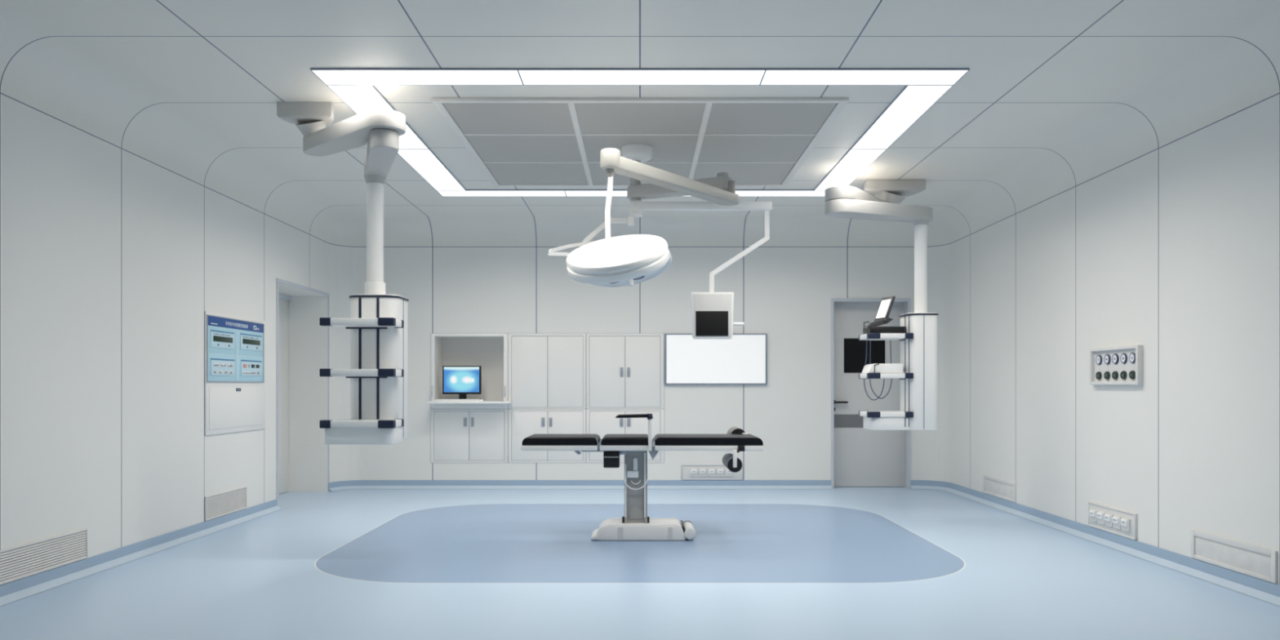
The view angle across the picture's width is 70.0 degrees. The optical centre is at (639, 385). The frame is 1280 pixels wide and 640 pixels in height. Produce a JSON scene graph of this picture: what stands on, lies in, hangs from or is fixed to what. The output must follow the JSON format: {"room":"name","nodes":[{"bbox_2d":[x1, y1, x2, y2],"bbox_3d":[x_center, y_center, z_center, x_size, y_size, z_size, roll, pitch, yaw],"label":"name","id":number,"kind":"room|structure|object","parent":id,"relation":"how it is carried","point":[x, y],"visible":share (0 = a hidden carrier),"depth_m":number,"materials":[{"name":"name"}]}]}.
{"room":"operating room","nodes":[
{"label":"operating room","id":0,"kind":"room"},
{"bbox_2d":[0,93,364,557],"bbox_3d":[-3.250,-0.200,4.825,0.300,2.710,10.850,0,0,0],"label":"wall","id":1,"kind":"structure","parent":0,"point":[113,260],"depth_m":5.98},
{"bbox_2d":[0,528,88,585],"bbox_3d":[-3.393,0.966,5.210,0.014,0.182,0.793,0,0,0],"label":"air vent","id":2,"kind":"object","parent":1,"relation":"in","point":[17,562],"visible":1,"depth_m":5.18,"materials":[{"name":"grey metal"}]},
{"bbox_2d":[0,498,282,605],"bbox_3d":[-3.373,1.107,3.970,0.055,0.093,9.139,0,0,0],"label":"baseboard","id":3,"kind":"structure","parent":1,"relation":"attached to","point":[17,589],"depth_m":5.93,"materials":[{"name":"blue plastic"}]},
{"bbox_2d":[204,486,246,520],"bbox_3d":[-3.393,0.962,7.501,0.014,0.190,0.740,0,0,0],"label":"air vent","id":4,"kind":"object","parent":1,"relation":"in","point":[219,504],"visible":1,"depth_m":7.47,"materials":[{"name":"grey metal"}]},
{"bbox_2d":[204,311,265,435],"bbox_3d":[-3.387,-0.097,7.697,0.025,0.972,1.130,0,0,0],"label":"control panel","id":5,"kind":"object","parent":1,"relation":"attached to","point":[235,346],"visible":1,"depth_m":7.60,"materials":[{"name":"grey metal"}]},
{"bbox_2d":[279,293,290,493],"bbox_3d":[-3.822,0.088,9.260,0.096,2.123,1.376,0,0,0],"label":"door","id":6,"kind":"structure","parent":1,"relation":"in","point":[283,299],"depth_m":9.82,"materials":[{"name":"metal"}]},
{"bbox_2d":[275,278,328,506],"bbox_3d":[-3.394,0.075,9.252,0.012,2.160,1.425,0,0,0],"label":"trim","id":7,"kind":"structure","parent":1,"relation":"attached to","point":[277,280],"depth_m":8.55,"materials":[{"name":"grey metal"}]},
{"bbox_2d":[279,282,328,491],"bbox_3d":[-3.635,0.090,9.260,0.470,2.130,1.380,0,0,0],"label":"door","id":8,"kind":"structure","parent":1,"relation":"attached to","point":[308,340],"depth_m":9.95,"materials":[{"name":"white metal"}]},
{"bbox_2d":[0,0,1279,247],"bbox_3d":[0.000,-1.705,4.825,6.800,0.300,10.850,0,0,0],"label":"ceiling","id":9,"kind":"structure","parent":0,"point":[1055,96],"depth_m":5.44,"materials":[{"name":"white paint"}]},
{"bbox_2d":[276,102,408,444],"bbox_3d":[-1.754,-0.736,6.049,1.052,2.238,0.803,0,0,33],"label":"pendant","id":10,"kind":"object","parent":9,"relation":"hanging from","point":[377,323],"visible":1,"depth_m":6.12,"materials":[{"name":"white metal"}]},
{"bbox_2d":[325,318,401,327],"bbox_3d":[-1.831,-0.414,6.032,0.473,0.046,0.255,0,0,0],"label":"shelf","id":11,"kind":"object","parent":10,"relation":"attached to","point":[332,322],"depth_m":5.91,"materials":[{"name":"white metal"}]},
{"bbox_2d":[330,419,401,427],"bbox_3d":[-1.831,0.250,6.032,0.473,0.046,0.255,0,0,0],"label":"shelf","id":12,"kind":"object","parent":10,"relation":"attached to","point":[334,423],"depth_m":5.91,"materials":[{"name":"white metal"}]},
{"bbox_2d":[330,368,401,376],"bbox_3d":[-1.831,-0.084,6.032,0.473,0.046,0.255,0,0,0],"label":"shelf","id":13,"kind":"object","parent":10,"relation":"attached to","point":[334,372],"depth_m":5.91,"materials":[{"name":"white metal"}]},
{"bbox_2d":[364,174,386,184],"bbox_3d":[-1.835,-1.419,6.330,0.149,0.049,0.149,0,0,0],"label":"pole collar","id":14,"kind":"object","parent":10,"relation":"attached to","point":[370,179],"depth_m":6.28,"materials":[{"name":"grey metal"}]},
{"bbox_2d":[327,85,395,114],"bbox_3d":[-1.780,-1.849,5.910,0.290,0.011,0.574,0,0,0],"label":"recessed light","id":15,"kind":"object","parent":9,"relation":"in","point":[357,100],"depth_m":5.85,"materials":[{"name":"white plastic"}]},
{"bbox_2d":[399,121,429,149],"bbox_3d":[-1.754,-1.849,6.752,0.237,0.011,0.727,0,0,0],"label":"recessed light","id":16,"kind":"object","parent":9,"relation":"in","point":[410,140],"depth_m":6.91,"materials":[{"name":"white plastic"}]},
{"bbox_2d":[310,67,523,85],"bbox_3d":[-1.320,-1.849,5.473,1.210,0.012,0.274,0,0,0],"label":"recessed light","id":17,"kind":"object","parent":9,"relation":"in","point":[329,76],"visible":1,"depth_m":5.45,"materials":[{"name":"white plastic"}]},
{"bbox_2d":[397,148,466,191],"bbox_3d":[-1.785,-1.849,7.884,0.280,0.012,1.512,0,0,0],"label":"recessed light","id":18,"kind":"object","parent":9,"relation":"in","point":[425,162],"visible":0.83,"depth_m":7.80,"materials":[{"name":"white plastic"}]},
{"bbox_2d":[437,189,566,196],"bbox_3d":[-1.320,-1.849,8.775,1.210,0.012,0.270,0,0,0],"label":"recessed light","id":19,"kind":"object","parent":9,"relation":"in","point":[468,193],"visible":1,"depth_m":8.76,"materials":[{"name":"white plastic"}]},
{"bbox_2d":[548,221,604,256],"label":"lamp arm","id":20,"kind":"object","parent":9,"relation":"attached to","point":[552,251],"depth_m":6.77,"materials":[{"name":"white metal"}]},
{"bbox_2d":[564,189,607,196],"bbox_3d":[-0.513,-1.849,8.748,0.404,0.011,0.297,0,0,0],"label":"recessed light","id":21,"kind":"object","parent":9,"relation":"in","point":[592,193],"depth_m":8.76,"materials":[{"name":"white plastic"}]},
{"bbox_2d":[611,189,626,196],"bbox_3d":[-0.201,-1.849,8.748,0.147,0.011,0.297,0,0,0],"label":"recessed light","id":22,"kind":"object","parent":9,"relation":"in","point":[615,193],"depth_m":8.76,"materials":[{"name":"white plastic"}]},
{"bbox_2d":[610,215,634,226],"label":"lamp arm","id":23,"kind":"object","parent":9,"relation":"attached to","point":[629,220],"depth_m":7.05,"materials":[{"name":"white metal"}]},
{"bbox_2d":[431,97,848,185],"bbox_3d":[0.000,-1.844,7.130,2.690,0.022,2.500,0,0,0],"label":"ceiling vent","id":24,"kind":"object","parent":9,"relation":"in","point":[513,141],"visible":0.94,"depth_m":6.68,"materials":[{"name":"metal"}]},
{"bbox_2d":[517,67,765,85],"bbox_3d":[0.010,-1.849,5.473,1.450,0.012,0.274,0,0,0],"label":"recessed light","id":25,"kind":"object","parent":9,"relation":"in","point":[529,76],"visible":1,"depth_m":5.45,"materials":[{"name":"white plastic"}]},
{"bbox_2d":[565,143,738,283],"bbox_3d":[-0.024,-1.232,6.317,0.954,1.217,1.600,0,0,28],"label":"light","id":26,"kind":"object","parent":9,"relation":"hanging from","point":[608,260],"visible":0.99,"depth_m":5.82,"materials":[{"name":"white metal"}]},
{"bbox_2d":[605,168,613,177],"bbox_3d":[-0.189,-1.342,5.760,0.054,0.053,0.054,0,0,0],"label":"socket","id":27,"kind":"object","parent":26,"relation":"attached to","point":[610,171],"depth_m":5.74,"materials":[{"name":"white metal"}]},
{"bbox_2d":[589,250,671,287],"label":"light","id":28,"kind":"object","parent":26,"relation":"attached to","point":[630,282],"depth_m":6.81,"materials":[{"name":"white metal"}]},
{"bbox_2d":[640,201,772,338],"bbox_3d":[0.508,-0.886,7.016,1.016,1.057,0.129,0,0,0],"label":"boom","id":29,"kind":"object","parent":26,"relation":"attached to","point":[712,312],"visible":1,"depth_m":6.96,"materials":[{"name":"white metal"}]},
{"bbox_2d":[735,189,824,196],"bbox_3d":[1.330,-1.849,8.775,1.190,0.012,0.270,0,0,0],"label":"recessed light","id":30,"kind":"object","parent":9,"relation":"in","point":[741,193],"visible":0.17,"depth_m":8.76,"materials":[{"name":"white plastic"}]},
{"bbox_2d":[813,148,886,191],"bbox_3d":[1.785,-1.849,7.884,0.280,0.012,1.512,0,0,0],"label":"recessed light","id":31,"kind":"object","parent":9,"relation":"in","point":[854,162],"visible":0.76,"depth_m":7.74,"materials":[{"name":"white plastic"}]},
{"bbox_2d":[760,67,969,85],"bbox_3d":[1.330,-1.849,5.473,1.190,0.012,0.274,0,0,0],"label":"recessed light","id":32,"kind":"object","parent":9,"relation":"in","point":[772,76],"visible":1,"depth_m":5.45,"materials":[{"name":"white plastic"}]},
{"bbox_2d":[824,179,937,430],"bbox_3d":[2.200,-0.736,8.010,0.767,2.238,1.313,0,0,34],"label":"pendant","id":33,"kind":"object","parent":9,"relation":"hanging from","point":[880,199],"visible":1,"depth_m":7.86,"materials":[{"name":"white metal"}]},
{"bbox_2d":[863,340,884,400],"bbox_3d":[2.106,-0.152,8.220,0.187,0.573,0.009,0,0,0],"label":"cable","id":34,"kind":"object","parent":33,"relation":"hanging from","point":[866,340],"visible":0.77,"depth_m":8.22,"materials":[{"name":"black rubber"}]},
{"bbox_2d":[869,340,892,399],"bbox_3d":[2.172,-0.160,8.240,0.204,0.560,0.009,0,0,0],"label":"cable","id":35,"kind":"object","parent":33,"relation":"hanging from","point":[870,340],"visible":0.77,"depth_m":8.24,"materials":[{"name":"black rubber"}]},
{"bbox_2d":[859,410,905,417],"bbox_3d":[2.152,0.249,8.018,0.385,0.044,0.348,0,0,0],"label":"shelf","id":36,"kind":"object","parent":33,"relation":"attached to","point":[862,413],"depth_m":7.84,"materials":[{"name":"white metal"}]},
{"bbox_2d":[859,373,905,378],"bbox_3d":[2.152,-0.085,8.018,0.385,0.044,0.348,0,0,0],"label":"shelf","id":37,"kind":"object","parent":33,"relation":"attached to","point":[862,375],"depth_m":7.84,"materials":[{"name":"white metal"}]},
{"bbox_2d":[859,333,905,340],"bbox_3d":[2.152,-0.428,8.018,0.385,0.044,0.348,0,0,0],"label":"shelf","id":38,"kind":"object","parent":33,"relation":"attached to","point":[868,336],"depth_m":7.84,"materials":[{"name":"white metal"}]},
{"bbox_2d":[862,363,904,373],"bbox_3d":[2.134,-0.151,7.997,0.327,0.082,0.266,0,0,0],"label":"medical device","id":39,"kind":"object","parent":33,"relation":"on","point":[875,367],"visible":0.98,"depth_m":7.87,"materials":[{"name":"white plastic"}]},
{"bbox_2d":[862,296,906,334],"bbox_3d":[2.115,-0.614,8.004,0.370,0.322,0.271,0,0,0],"label":"console","id":40,"kind":"object","parent":33,"relation":"on","point":[882,317],"visible":0.94,"depth_m":7.89,"materials":[{"name":"black plastic"}]},
{"bbox_2d":[912,219,928,225],"bbox_3d":[2.465,-1.425,8.020,0.139,0.039,0.139,0,0,0],"label":"socket","id":41,"kind":"object","parent":33,"relation":"attached to","point":[916,222],"depth_m":7.97,"materials":[{"name":"grey metal"}]},
{"bbox_2d":[850,85,952,149],"bbox_3d":[1.785,-1.849,6.369,0.280,0.012,1.518,0,0,0],"label":"recessed light","id":42,"kind":"object","parent":9,"relation":"in","point":[912,102],"visible":1,"depth_m":6.24,"materials":[{"name":"white plastic"}]},
{"bbox_2d":[0,485,1279,639],"bbox_3d":[-0.250,1.155,4.950,7.400,0.001,11.100,0,0,0],"label":"floor","id":43,"kind":"structure","parent":0,"point":[839,562],"depth_m":5.50,"materials":[{"name":"plastic"}]},
{"bbox_2d":[520,413,764,540],"bbox_3d":[0.016,0.678,7.122,1.798,0.945,0.915,0,0,0],"label":"table","id":44,"kind":"object","parent":43,"relation":"on","point":[635,525],"visible":1,"depth_m":6.79,"materials":[{"name":"black leather"}]},
{"bbox_2d":[364,247,915,479],"bbox_3d":[0.000,-0.200,10.250,6.200,2.710,0.001,0,0,0],"label":"wall","id":45,"kind":"structure","parent":0,"point":[785,294],"depth_m":10.25,"materials":[{"name":"white paint"}]},
{"bbox_2d":[431,408,508,462],"bbox_3d":[-1.915,0.565,10.391,0.870,0.606,0.318,0,0,0],"label":"lower cabinet","id":46,"kind":"object","parent":45,"relation":"attached to","point":[457,435],"visible":1,"depth_m":10.24,"materials":[{"name":"grey metal"}]},
{"bbox_2d":[427,333,511,408],"bbox_3d":[-1.892,-0.163,10.342,0.910,0.846,0.645,0,0,0],"label":"niche","id":47,"kind":"object","parent":45,"relation":"attached to","point":[490,351],"visible":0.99,"depth_m":10.65,"materials":[{"name":"white metal"}]},
{"bbox_2d":[434,399,478,401],"bbox_3d":[-2.024,0.163,10.125,0.489,0.025,0.130,0,0,0],"label":"keyboard","id":48,"kind":"object","parent":47,"relation":"on","point":[437,400],"visible":0.98,"depth_m":10.06,"materials":[{"name":"white plastic"}]},
{"bbox_2d":[442,365,481,399],"bbox_3d":[-2.011,-0.024,10.335,0.433,0.398,0.130,0,0,0],"label":"computer monitor","id":49,"kind":"object","parent":47,"relation":"on","point":[462,380],"visible":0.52,"depth_m":10.30,"materials":[{"name":"black plastic"}]},
{"bbox_2d":[427,400,511,403],"bbox_3d":[-1.885,0.186,10.334,0.895,0.022,0.628,0,0,0],"label":"shelf","id":50,"kind":"object","parent":47,"relation":"attached to","point":[432,402],"depth_m":10.02,"materials":[{"name":"white laminate"}]},
{"bbox_2d":[508,408,586,462],"bbox_3d":[-1.042,0.565,10.391,0.876,0.606,0.318,0,0,0],"label":"lower cabinet","id":51,"kind":"object","parent":45,"relation":"attached to","point":[522,423],"visible":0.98,"depth_m":10.24,"materials":[{"name":"grey metal"}]},
{"bbox_2d":[508,333,586,408],"bbox_3d":[-1.042,-0.163,10.396,0.876,0.850,0.307,0,0,0],"label":"upper cabinet","id":52,"kind":"object","parent":45,"relation":"attached to","point":[547,371],"visible":1,"depth_m":10.24,"materials":[{"name":"white metal"}]},
{"bbox_2d":[328,480,831,491],"bbox_3d":[-0.628,1.107,10.098,5.543,0.093,0.304,0,0,0],"label":"baseboard","id":53,"kind":"structure","parent":45,"relation":"attached to","point":[352,484],"depth_m":10.24,"materials":[{"name":"plastic"}]},
{"bbox_2d":[586,408,664,462],"bbox_3d":[-0.165,0.565,10.391,0.878,0.606,0.318,0,0,0],"label":"lower cabinet","id":54,"kind":"object","parent":45,"relation":"attached to","point":[602,422],"visible":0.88,"depth_m":10.24,"materials":[{"name":"grey metal"}]},
{"bbox_2d":[586,333,664,408],"bbox_3d":[-0.165,-0.163,10.391,0.878,0.850,0.318,0,0,0],"label":"upper cabinet","id":55,"kind":"object","parent":45,"relation":"attached to","point":[624,371],"visible":1,"depth_m":10.24,"materials":[{"name":"grey metal"}]},
{"bbox_2d":[681,464,742,479],"bbox_3d":[0.809,0.972,10.229,0.691,0.170,0.041,0,0,0],"label":"panel","id":56,"kind":"object","parent":45,"relation":"attached to","point":[689,472],"visible":0.94,"depth_m":10.23,"materials":[{"name":"white plastic"}]},
{"bbox_2d":[689,468,697,476],"bbox_3d":[0.601,0.974,10.224,0.086,0.085,0.030,0,0,0],"label":"socket","id":57,"kind":"object","parent":56,"relation":"attached to","point":[693,472],"depth_m":10.22,"materials":[{"name":"white plastic"}]},
{"bbox_2d":[698,468,706,476],"bbox_3d":[0.701,0.974,10.224,0.086,0.085,0.030,0,0,0],"label":"socket","id":58,"kind":"object","parent":56,"relation":"attached to","point":[702,472],"depth_m":10.22,"materials":[{"name":"white plastic"}]},
{"bbox_2d":[707,468,715,476],"bbox_3d":[0.800,0.974,10.224,0.086,0.085,0.030,0,0,0],"label":"socket","id":59,"kind":"object","parent":56,"relation":"attached to","point":[711,472],"depth_m":10.22,"materials":[{"name":"white plastic"}]},
{"bbox_2d":[716,468,724,476],"bbox_3d":[0.900,0.974,10.224,0.086,0.085,0.030,0,0,0],"label":"socket","id":60,"kind":"object","parent":56,"relation":"attached to","point":[720,472],"depth_m":10.22,"materials":[{"name":"white plastic"}]},
{"bbox_2d":[725,468,733,476],"bbox_3d":[1.000,0.974,10.224,0.086,0.085,0.030,0,0,0],"label":"socket","id":61,"kind":"object","parent":56,"relation":"attached to","point":[728,473],"depth_m":10.22,"materials":[{"name":"white plastic"}]},
{"bbox_2d":[664,333,767,384],"bbox_3d":[0.850,-0.297,10.235,1.149,0.573,0.030,0,0,0],"label":"film viewer","id":62,"kind":"object","parent":45,"relation":"attached to","point":[742,358],"visible":0.97,"depth_m":10.22,"materials":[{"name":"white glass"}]},
{"bbox_2d":[834,302,904,486],"bbox_3d":[2.587,0.097,10.390,0.857,2.105,0.100,0,0,0],"label":"door","id":63,"kind":"structure","parent":45,"relation":"in","point":[864,457],"depth_m":10.40,"materials":[{"name":"grey metal"}]},
{"bbox_2d":[831,297,910,488],"bbox_3d":[2.587,0.087,10.319,0.889,2.135,0.162,0,0,0],"label":"trim","id":64,"kind":"structure","parent":45,"relation":"attached to","point":[907,300],"depth_m":10.24,"materials":[{"name":"grey metal"}]},
{"bbox_2d":[915,93,1279,585],"bbox_3d":[3.250,-0.200,4.825,0.300,2.710,10.850,0,0,0],"label":"wall","id":65,"kind":"structure","parent":0,"point":[1172,251],"depth_m":6.29,"materials":[{"name":"white paint"}]},
{"bbox_2d":[982,474,1016,502],"bbox_3d":[3.393,0.966,8.643,0.014,0.182,0.775,0,0,0],"label":"air vent","id":66,"kind":"object","parent":65,"relation":"in","point":[1004,489],"visible":1,"depth_m":8.60,"materials":[{"name":"grey metal"}]},
{"bbox_2d":[910,480,1279,605],"bbox_3d":[3.216,1.107,4.825,0.368,0.093,10.850,0,0,0],"label":"baseboard","id":67,"kind":"structure","parent":65,"relation":"attached to","point":[1262,589],"depth_m":6.28,"materials":[{"name":"plastic"}]},
{"bbox_2d":[1088,501,1137,540],"bbox_3d":[3.379,0.966,6.572,0.041,0.182,0.655,0,0,0],"label":"panel","id":68,"kind":"object","parent":65,"relation":"attached to","point":[1118,522],"visible":1,"depth_m":6.53,"materials":[{"name":"white plastic"}]},
{"bbox_2d":[1088,508,1097,522],"bbox_3d":[3.374,0.968,6.802,0.030,0.091,0.096,0,0,0],"label":"socket","id":69,"kind":"object","parent":68,"relation":"attached to","point":[1092,512],"depth_m":6.79,"materials":[{"name":"white plastic"}]},
{"bbox_2d":[1096,511,1105,524],"bbox_3d":[3.374,0.968,6.690,0.030,0.091,0.096,0,0,0],"label":"socket","id":70,"kind":"object","parent":68,"relation":"attached to","point":[1100,520],"depth_m":6.68,"materials":[{"name":"white plastic"}]},
{"bbox_2d":[1104,512,1114,527],"bbox_3d":[3.374,0.968,6.578,0.030,0.091,0.096,0,0,0],"label":"socket","id":71,"kind":"object","parent":68,"relation":"attached to","point":[1108,522],"depth_m":6.56,"materials":[{"name":"white plastic"}]},
{"bbox_2d":[1112,515,1122,529],"bbox_3d":[3.374,0.968,6.466,0.030,0.091,0.096,0,0,0],"label":"socket","id":72,"kind":"object","parent":68,"relation":"attached to","point":[1117,525],"depth_m":6.45,"materials":[{"name":"white plastic"}]},
{"bbox_2d":[1120,517,1130,532],"bbox_3d":[3.374,0.968,6.354,0.030,0.091,0.096,0,0,0],"label":"socket","id":73,"kind":"object","parent":68,"relation":"attached to","point":[1125,522],"depth_m":6.34,"materials":[{"name":"white plastic"}]},
{"bbox_2d":[1088,345,1142,384],"bbox_3d":[3.380,-0.141,6.503,0.040,0.269,0.666,0,0,0],"label":"outlet panel","id":74,"kind":"object","parent":65,"relation":"attached to","point":[1119,365],"visible":1,"depth_m":6.47,"materials":[{"name":"grey metal"}]},
{"bbox_2d":[1095,371,1102,379],"bbox_3d":[3.377,-0.073,6.728,0.018,0.060,0.060,0,0,0],"label":"outlet","id":75,"kind":"object","parent":74,"relation":"attached to","point":[1098,374],"depth_m":6.71,"materials":[{"name":"plastic"}]},
{"bbox_2d":[1103,371,1110,379],"bbox_3d":[3.377,-0.073,6.608,0.018,0.060,0.060,0,0,0],"label":"outlet","id":76,"kind":"object","parent":74,"relation":"attached to","point":[1106,374],"depth_m":6.60,"materials":[{"name":"plastic"}]},
{"bbox_2d":[1111,371,1118,379],"bbox_3d":[3.377,-0.073,6.496,0.018,0.060,0.060,0,0,0],"label":"outlet","id":77,"kind":"object","parent":74,"relation":"attached to","point":[1114,374],"depth_m":6.48,"materials":[{"name":"plastic"}]},
{"bbox_2d":[1120,370,1126,379],"bbox_3d":[3.377,-0.073,6.383,0.018,0.060,0.060,0,0,0],"label":"outlet","id":78,"kind":"object","parent":74,"relation":"attached to","point":[1122,373],"depth_m":6.37,"materials":[{"name":"plastic"}]},
{"bbox_2d":[1128,370,1135,379],"bbox_3d":[3.377,-0.073,6.268,0.018,0.060,0.060,0,0,0],"label":"outlet","id":79,"kind":"object","parent":74,"relation":"attached to","point":[1131,373],"depth_m":6.26,"materials":[{"name":"plastic"}]},
{"bbox_2d":[1191,528,1277,583],"bbox_3d":[3.393,0.970,5.245,0.014,0.175,0.750,0,0,0],"label":"air vent","id":80,"kind":"object","parent":65,"relation":"in","point":[1257,562],"visible":1,"depth_m":5.21,"materials":[{"name":"grey metal"}]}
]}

